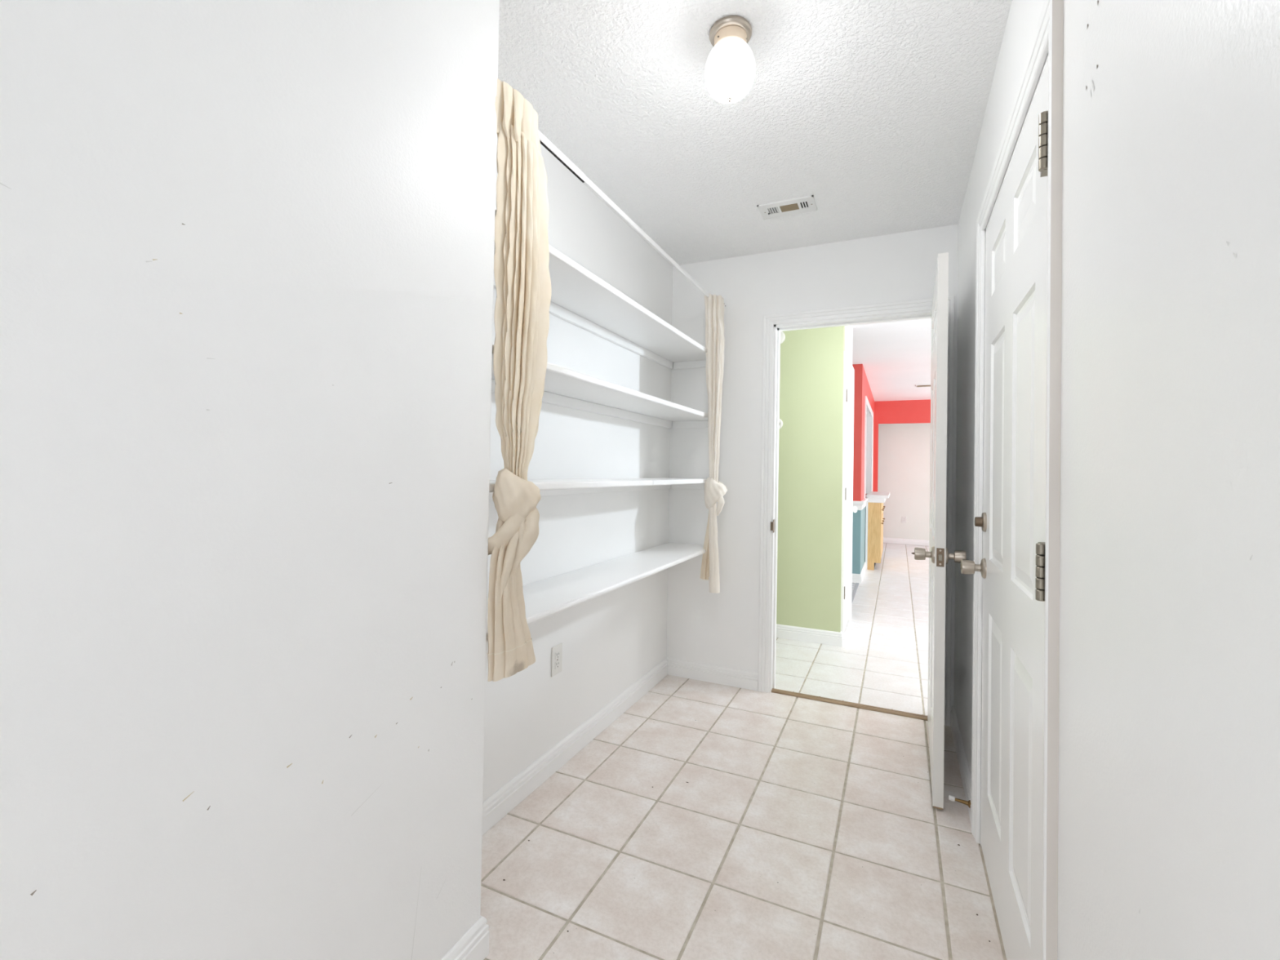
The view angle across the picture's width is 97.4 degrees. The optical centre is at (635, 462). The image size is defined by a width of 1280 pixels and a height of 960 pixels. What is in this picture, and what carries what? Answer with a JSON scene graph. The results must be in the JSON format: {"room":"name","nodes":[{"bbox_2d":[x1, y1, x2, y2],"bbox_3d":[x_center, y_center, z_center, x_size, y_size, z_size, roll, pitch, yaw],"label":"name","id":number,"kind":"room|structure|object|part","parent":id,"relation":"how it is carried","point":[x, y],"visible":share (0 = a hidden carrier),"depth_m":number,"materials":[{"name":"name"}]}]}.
{"room":"food storage area","nodes":[
{"label":"food storage area","id":0,"kind":"room"},
{"bbox_2d":[0,0,499,959],"bbox_3d":[-1.121,-0.026,0.329,0.423,2.530,2.643,1,-1,25],"label":"wall","id":1,"kind":"structure","parent":0,"point":[246,247],"depth_m":0.89,"materials":[{"name":"white paint"}]},
{"bbox_2d":[440,657,758,959],"bbox_3d":[-0.532,1.193,1.218,0.561,0.097,4.600,1,-1,25],"label":"baseboard","id":2,"kind":"structure","parent":1,"relation":"attached to","point":[474,944],"depth_m":2.39,"materials":[{"name":"white paint"}]},
{"bbox_2d":[537,129,725,306],"bbox_3d":[0.080,-0.936,2.383,0.036,0.042,2.056,1,-1,25],"label":"curtain rod","id":3,"kind":"object","parent":1,"relation":"attached to","point":[548,144],"visible":0.62,"depth_m":1.98,"materials":[{"name":"white"}]},
{"bbox_2d":[487,78,551,681],"bbox_3d":[-0.305,-0.212,1.530,0.122,1.548,0.270,1,-1,20],"label":"curtain","id":4,"kind":"object","parent":3,"relation":"hanging from","point":[522,280],"visible":0.99,"depth_m":1.49,"materials":[{"name":"beige fabric"}]},
{"bbox_2d":[493,120,551,480],"bbox_3d":[-0.311,-0.380,1.550,0.077,1.020,0.243,1,-1,25],"label":"drape","id":5,"kind":"object","parent":4,"relation":"attached to","point":[522,280],"depth_m":1.50,"materials":[{"name":"beige fabric"}]},
{"bbox_2d":[700,293,727,593],"bbox_3d":[0.433,-0.103,3.136,0.154,1.641,0.147,1,-1,-31],"label":"curtain","id":6,"kind":"object","parent":3,"relation":"hanging from","point":[715,490],"visible":1,"depth_m":3.11,"materials":[{"name":"beige fabric"}]},
{"bbox_2d":[704,293,724,482],"bbox_3d":[0.439,-0.370,3.150,0.108,1.106,0.180,1,-1,25],"label":"drape","id":7,"kind":"object","parent":6,"relation":"attached to","point":[714,304],"depth_m":3.11,"materials":[{"name":"beige fabric"}]},
{"bbox_2d":[482,133,672,802],"bbox_3d":[-0.273,0.019,2.526,0.100,2.530,2.157,1,-1,25],"label":"wall","id":8,"kind":"structure","parent":0,"point":[611,640],"depth_m":2.54,"materials":[{"name":"white paint"}]},
{"bbox_2d":[551,642,562,676],"bbox_3d":[-0.323,0.812,2.309,0.008,0.120,0.076,1,-1,25],"label":"wall outlet","id":9,"kind":"object","parent":8,"relation":"attached to","point":[557,651],"visible":1,"depth_m":2.30,"materials":[{"name":"white plastic"}]},
{"bbox_2d":[555,650,559,659],"bbox_3d":[-0.321,0.792,2.309,0.003,0.029,0.034,1,-1,25],"label":"receptacle","id":10,"kind":"object","parent":9,"relation":"attached to","point":[557,652],"depth_m":2.31,"materials":[{"name":"grey plastic"}]},
{"bbox_2d":[555,659,559,669],"bbox_3d":[-0.322,0.831,2.308,0.003,0.029,0.034,1,-1,25],"label":"receptacle","id":11,"kind":"object","parent":9,"relation":"attached to","point":[557,661],"depth_m":2.31,"materials":[{"name":"grey plastic"}]},
{"bbox_2d":[486,542,705,641],"bbox_3d":[-0.102,0.502,2.436,0.294,0.065,2.056,1,-1,25],"label":"wall shelf","id":12,"kind":"object","parent":8,"relation":"attached to","point":[548,597],"visible":0.4,"depth_m":2.24,"materials":[{"name":"white paint"}]},
{"bbox_2d":[488,477,706,499],"bbox_3d":[-0.096,0.108,2.441,0.294,0.066,2.056,1,-1,25],"label":"wall shelf","id":13,"kind":"object","parent":8,"relation":"attached to","point":[548,487],"visible":0.54,"depth_m":2.34,"materials":[{"name":"white paint"}]},
{"bbox_2d":[491,344,708,428],"bbox_3d":[-0.089,-0.259,2.447,0.294,0.067,2.056,1,-1,25],"label":"wall shelf","id":14,"kind":"object","parent":8,"relation":"attached to","point":[563,387],"visible":0.44,"depth_m":2.42,"materials":[{"name":"white paint"}]},
{"bbox_2d":[493,209,706,369],"bbox_3d":[-0.083,-0.619,2.452,0.294,0.067,2.056,1,-1,25],"label":"wall shelf","id":15,"kind":"object","parent":8,"relation":"attached to","point":[579,297],"visible":0.38,"depth_m":2.42,"materials":[{"name":"white paint"}]},
{"bbox_2d":[480,542,1006,959],"bbox_3d":[1.795,1.387,4.503,4.600,0.123,12.770,1,-1,25],"label":"floor","id":16,"kind":"structure","parent":0,"point":[708,820],"depth_m":1.95,"materials":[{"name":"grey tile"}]},
{"bbox_2d":[771,688,927,720],"bbox_3d":[1.135,1.290,3.003,0.819,0.012,0.046,1,-1,25],"label":"threshold","id":17,"kind":"object","parent":16,"relation":"on","point":[922,717],"visible":0.93,"depth_m":2.98,"materials":[{"name":"brown wood"}]},
{"bbox_2d":[851,582,859,604],"bbox_3d":[1.614,1.341,5.908,1.282,0.008,1.500,1,-1,25],"label":"striped mat","id":18,"kind":"object","parent":16,"relation":"on","point":[855,585],"visible":0.16,"depth_m":5.94,"materials":[{"name":"white"}]},
{"bbox_2d":[866,502,884,569],"bbox_3d":[3.342,0.968,7.814,0.209,0.868,1.280,1,-1,25],"label":"base cabinet","id":19,"kind":"object","parent":16,"relation":"on","point":[875,510],"visible":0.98,"depth_m":7.24,"materials":[{"name":"brown wood"}]},
{"bbox_2d":[865,491,889,569],"bbox_3d":[3.408,0.920,7.884,0.268,0.968,1.500,1,-1,25],"label":"countertop","id":20,"kind":"structure","parent":19,"relation":"on","point":[873,496],"depth_m":7.26,"materials":[{"name":"white laminate"}]},
{"bbox_3d":[2.988,0.954,7.273,0.025,0.868,0.030,1,-1,25],"label":"post","id":21,"kind":"part","parent":20,"relation":"part of","materials":[{"name":"white paint"}]},
{"bbox_3d":[3.231,1.010,7.415,0.018,0.550,0.404,1,-1,25],"label":"cabinet door","id":22,"kind":"part","parent":19,"relation":"part of","materials":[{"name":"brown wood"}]},
{"bbox_3d":[3.407,1.018,7.792,0.018,0.550,0.404,1,-1,25],"label":"cabinet door","id":23,"kind":"part","parent":19,"relation":"part of","materials":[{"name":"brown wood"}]},
{"bbox_3d":[3.583,1.026,8.168,0.018,0.550,0.404,1,-1,25],"label":"cabinet door","id":24,"kind":"part","parent":19,"relation":"part of","materials":[{"name":"brown wood"}]},
{"bbox_2d":[497,0,1012,401],"bbox_3d":[1.862,-1.211,4.530,4.650,0.100,12.770,1,-1,25],"label":"ceiling","id":25,"kind":"structure","parent":0,"point":[873,110],"depth_m":1.98,"materials":[{"name":"white paint"}]},
{"bbox_2d":[704,15,755,103],"bbox_3d":[0.269,-1.128,1.604,0.143,0.203,0.143,1,-1,25],"label":"ceiling light","id":26,"kind":"object","parent":25,"relation":"attached to","point":[730,67],"visible":1,"depth_m":1.56,"materials":[{"name":"white glass"}]},
{"bbox_2d":[756,195,817,219],"bbox_3d":[0.718,-1.200,2.660,0.254,0.014,0.150,1,-1,25],"label":"ceiling vent","id":27,"kind":"object","parent":25,"relation":"in","point":[797,205],"visible":1,"depth_m":2.65,"materials":[{"name":"white metal"}]},
{"bbox_2d":[915,383,930,386],"bbox_3d":[4.029,-1.068,7.842,0.225,0.018,0.170,1,-1,25],"label":"ceiling vent","id":28,"kind":"object","parent":25,"relation":"in","point":[926,384],"visible":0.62,"depth_m":7.80,"materials":[{"name":"white metal"}]},
{"bbox_2d":[776,325,844,631],"bbox_3d":[0.532,0.062,4.545,2.152,2.530,0.100,1,-1,25],"label":"wall","id":29,"kind":"structure","parent":0,"point":[811,361],"depth_m":4.13,"materials":[{"name":"paint"}]},
{"bbox_2d":[778,418,782,429],"bbox_3d":[1.065,-0.288,4.237,0.084,0.084,0.022,1,-1,25],"label":"thermostat","id":30,"kind":"object","parent":29,"relation":"attached to","point":[780,422],"visible":0.3,"depth_m":4.22,"materials":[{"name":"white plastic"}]},
{"bbox_2d":[780,331,785,343],"bbox_3d":[1.074,-0.943,4.242,0.104,0.104,0.031,1,-1,25],"label":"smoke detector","id":31,"kind":"object","parent":29,"relation":"attached to","point":[782,334],"visible":0.24,"depth_m":4.22,"materials":[{"name":"white plastic"}]},
{"bbox_2d":[776,623,842,646],"bbox_3d":[0.524,1.258,4.477,2.117,0.097,0.048,1,-1,25],"label":"baseboard","id":32,"kind":"structure","parent":29,"relation":"attached to","point":[787,632],"depth_m":4.10,"materials":[{"name":"white paint"}]},
{"bbox_2d":[666,224,958,710],"bbox_3d":[0.932,0.049,3.162,1.747,2.530,0.115,1,-1,25],"label":"wall","id":33,"kind":"structure","parent":0,"point":[722,628],"depth_m":3.25,"materials":[{"name":"white paint"}]},
{"bbox_2d":[758,295,954,726],"bbox_3d":[1.165,0.233,3.039,0.949,2.128,0.134,1,-1,25],"label":"trim","id":34,"kind":"structure","parent":33,"relation":"attached to","point":[913,309],"depth_m":3.16,"materials":[{"name":"white paint"}]},
{"bbox_3d":[0.772,0.360,3.170,0.014,0.073,0.044,1,-1,25],"label":"strike plate","id":35,"kind":"part","parent":34,"relation":"part of","materials":[{"name":"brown metal"}]},
{"bbox_2d":[911,252,966,809],"bbox_3d":[1.298,0.255,2.450,0.184,2.054,0.836,1,-1,25],"label":"door","id":36,"kind":"structure","parent":33,"relation":"in","point":[938,553],"depth_m":2.09,"materials":[{"name":"white paint"}]},
{"bbox_3d":[1.380,0.767,2.599,0.034,0.563,0.240,1,-1,26],"label":"panel","id":37,"kind":"part","parent":36,"relation":"part of","materials":[{"name":"white paint"}]},
{"bbox_3d":[1.393,-0.016,2.610,0.034,0.676,0.240,1,-1,26],"label":"panel","id":38,"kind":"part","parent":36,"relation":"part of","materials":[{"name":"white paint"}]},
{"bbox_3d":[1.225,0.760,2.285,0.034,0.563,0.240,1,-1,26],"label":"panel","id":39,"kind":"part","parent":36,"relation":"part of","materials":[{"name":"white paint"}]},
{"bbox_3d":[1.403,-0.576,2.618,0.034,0.146,0.240,1,-1,26],"label":"panel","id":40,"kind":"part","parent":36,"relation":"part of","materials":[{"name":"white paint"}]},
{"bbox_3d":[1.132,0.353,2.143,0.014,0.066,0.066,1,-1,25],"label":"knob","id":41,"kind":"part","parent":36,"relation":"part of","materials":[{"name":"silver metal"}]},
{"bbox_3d":[1.238,-0.023,2.296,0.034,0.676,0.240,1,-1,26],"label":"panel","id":42,"kind":"part","parent":36,"relation":"part of","materials":[{"name":"white paint"}]},
{"bbox_3d":[1.248,-0.583,2.304,0.034,0.146,0.240,1,-1,26],"label":"panel","id":43,"kind":"part","parent":36,"relation":"part of","materials":[{"name":"white paint"}]},
{"bbox_3d":[1.310,0.253,2.448,0.035,2.048,0.822,1,-1,26],"label":"frame","id":44,"kind":"part","parent":36,"relation":"part of","materials":[{"name":"white paint"}]},
{"bbox_3d":[1.127,0.352,2.078,0.025,0.068,0.002,1,-1,26],"label":"latch plate","id":45,"kind":"part","parent":36,"relation":"part of","materials":[{"name":"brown metal"}]},
{"bbox_3d":[1.175,0.354,2.122,0.014,0.066,0.066,1,-1,25],"label":"knob","id":46,"kind":"part","parent":36,"relation":"part of","materials":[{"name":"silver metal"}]},
{"bbox_2d":[844,324,853,620],"bbox_3d":[1.641,0.081,4.497,0.102,2.530,0.765,1,-1,25],"label":"wall","id":47,"kind":"structure","parent":0,"point":[848,329],"depth_m":4.60,"materials":[{"name":"white paint"}]},
{"bbox_2d":[840,351,854,644],"bbox_3d":[1.674,0.263,4.430,0.018,2.125,0.804,1,-1,25],"label":"trim","id":48,"kind":"structure","parent":47,"relation":"attached to","point":[847,362],"depth_m":4.08,"materials":[{"name":"white paint"}]},
{"bbox_2d":[843,367,857,633],"bbox_3d":[1.675,0.292,4.425,0.099,2.043,0.680,1,-1,25],"label":"door","id":49,"kind":"structure","parent":47,"relation":"in","point":[847,508],"depth_m":4.53,"materials":[{"name":"white paint"}]},
{"bbox_3d":[1.580,0.795,4.307,0.034,0.563,0.210,1,-1,25],"label":"panel","id":50,"kind":"part","parent":49,"relation":"part of","materials":[{"name":"white paint"}]},
{"bbox_3d":[1.593,0.012,4.318,0.034,0.676,0.210,1,-1,25],"label":"panel","id":51,"kind":"part","parent":49,"relation":"part of","materials":[{"name":"white paint"}]},
{"bbox_3d":[1.699,0.801,4.562,0.034,0.563,0.210,1,-1,25],"label":"panel","id":52,"kind":"part","parent":49,"relation":"part of","materials":[{"name":"white paint"}]},
{"bbox_3d":[1.648,0.291,4.442,0.035,2.043,0.672,1,-1,25],"label":"frame","id":53,"kind":"part","parent":49,"relation":"part of","materials":[{"name":"white paint"}]},
{"bbox_3d":[1.712,0.018,4.574,0.034,0.676,0.210,1,-1,25],"label":"panel","id":54,"kind":"part","parent":49,"relation":"part of","materials":[{"name":"white paint"}]},
{"bbox_3d":[1.722,-0.542,4.582,0.034,0.146,0.210,1,-1,25],"label":"panel","id":55,"kind":"part","parent":49,"relation":"part of","materials":[{"name":"white paint"}]},
{"bbox_3d":[1.806,0.393,4.664,0.064,0.056,0.056,1,-1,25],"label":"knob","id":56,"kind":"part","parent":49,"relation":"part of","materials":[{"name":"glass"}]},
{"bbox_2d":[852,506,866,573],"bbox_3d":[2.377,0.993,8.473,2.087,0.845,3.641,1,-1,25],"label":"wall","id":57,"kind":"structure","parent":0,"point":[859,517],"depth_m":6.41,"materials":[{"name":"paint"}]},
{"bbox_2d":[852,561,866,582],"bbox_3d":[1.836,1.320,7.245,2.052,0.097,1.001,1,-1,25],"label":"baseboard","id":58,"kind":"structure","parent":57,"relation":"attached to","point":[856,578],"depth_m":6.39,"materials":[{"name":"white paint"}]},
{"bbox_2d":[853,497,867,510],"bbox_3d":[1.849,0.496,7.234,2.069,0.105,0.993,1,-1,25],"label":"trim","id":59,"kind":"structure","parent":57,"relation":"attached to","point":[861,504],"depth_m":6.39,"materials":[{"name":"white paint"}]},
{"bbox_2d":[852,364,874,501],"bbox_3d":[3.101,-0.265,8.163,0.537,1.685,3.641,1,-1,25],"label":"wall","id":60,"kind":"structure","parent":0,"point":[861,385],"depth_m":6.43,"materials":[{"name":"red paint"}]},
{"bbox_2d":[863,395,873,498],"bbox_3d":[3.222,-0.161,7.917,0.143,1.275,2.100,1,-1,25],"label":"trim","id":61,"kind":"structure","parent":60,"relation":"attached to","point":[868,414],"depth_m":8.79,"materials":[{"name":"white paint"}]},
{"bbox_2d":[873,399,930,491],"bbox_3d":[4.913,0.206,9.360,2.943,2.530,0.120,1,-1,25],"label":"wall","id":62,"kind":"structure","parent":0,"point":[905,411],"depth_m":9.54,"materials":[{"name":"red paint"}]},
{"bbox_2d":[877,422,930,546],"bbox_3d":[4.467,0.210,10.197,4.500,2.530,0.100,1,-1,25],"label":"wall","id":63,"kind":"structure","parent":0,"point":[904,449],"depth_m":9.99,"materials":[{"name":"paint"}]},
{"bbox_2d":[902,515,906,523],"bbox_3d":[4.768,1.022,9.980,0.076,0.120,0.008,1,-1,25],"label":"wall outlet","id":64,"kind":"object","parent":63,"relation":"attached to","point":[904,517],"visible":1,"depth_m":9.98,"materials":[{"name":"white plastic"}]},
{"bbox_2d":[883,537,928,546],"bbox_3d":[5.102,1.412,9.811,2.800,0.097,0.015,1,-1,25],"label":"baseboard","id":65,"kind":"structure","parent":63,"relation":"attached to","point":[889,540],"depth_m":9.95,"materials":[{"name":"white paint"}]},
{"bbox_2d":[954,0,1279,959],"bbox_3d":[0.653,0.008,0.641,0.121,2.530,4.710,1,-1,25],"label":"wall","id":66,"kind":"structure","parent":0,"point":[1169,808],"depth_m":0.61,"materials":[{"name":"white paint"}]},
{"bbox_2d":[948,795,970,808],"bbox_3d":[1.174,1.230,2.037,0.070,0.028,0.026,1,-1,25],"label":"door stop","id":67,"kind":"object","parent":66,"relation":"attached to","point":[951,797],"visible":1,"depth_m":2.03,"materials":[{"name":"gold metal"}]},
{"bbox_3d":[1.182,1.230,2.034,0.054,0.026,0.026,1,-1,25],"label":"stem","id":68,"kind":"part","parent":67,"relation":"part of","materials":[{"name":"gold metal"}]},
{"bbox_2d":[950,706,971,824],"bbox_3d":[0.590,1.205,0.693,0.015,0.097,4.600,1,-1,25],"label":"baseboard","id":69,"kind":"structure","parent":66,"relation":"attached to","point":[965,773],"depth_m":2.32,"materials":[{"name":"white paint"}]},
{"bbox_2d":[960,58,1048,959],"bbox_3d":[0.959,0.235,1.472,0.114,2.048,0.928,1,-1,25],"label":"door","id":70,"kind":"structure","parent":66,"relation":"in","point":[1011,567],"depth_m":1.37,"materials":[{"name":"white paint"}]},
{"bbox_3d":[1.135,0.347,1.838,0.013,0.066,0.066,1,-1,25],"label":"knob","id":71,"kind":"part","parent":70,"relation":"part of","materials":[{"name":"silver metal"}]},
{"bbox_3d":[1.063,0.748,1.626,0.043,0.563,0.248,1,-1,25],"label":"panel","id":72,"kind":"part","parent":70,"relation":"part of","materials":[{"name":"white paint"}]},
{"bbox_3d":[1.077,-0.035,1.637,0.043,0.676,0.248,1,-1,25],"label":"panel","id":73,"kind":"part","parent":70,"relation":"part of","materials":[{"name":"white paint"}]},
{"bbox_3d":[1.087,-0.595,1.645,0.043,0.146,0.248,1,-1,25],"label":"panel","id":74,"kind":"part","parent":70,"relation":"part of","materials":[{"name":"white paint"}]},
{"bbox_3d":[0.905,0.741,1.286,0.043,0.563,0.254,1,-1,25],"label":"panel","id":75,"kind":"part","parent":70,"relation":"part of","materials":[{"name":"white paint"}]},
{"bbox_3d":[0.918,-0.043,1.297,0.043,0.676,0.254,1,-1,25],"label":"panel","id":76,"kind":"part","parent":70,"relation":"part of","materials":[{"name":"white paint"}]},
{"bbox_3d":[0.928,-0.603,1.305,0.043,0.146,0.254,1,-1,25],"label":"panel","id":77,"kind":"part","parent":70,"relation":"part of","materials":[{"name":"white paint"}]},
{"bbox_2d":[971,0,1063,959],"bbox_3d":[1.019,0.205,1.452,0.138,2.132,1.062,1,-1,25],"label":"trim","id":78,"kind":"structure","parent":66,"relation":"attached to","point":[1046,43],"depth_m":1.01,"materials":[{"name":"white paint"}]}
]}

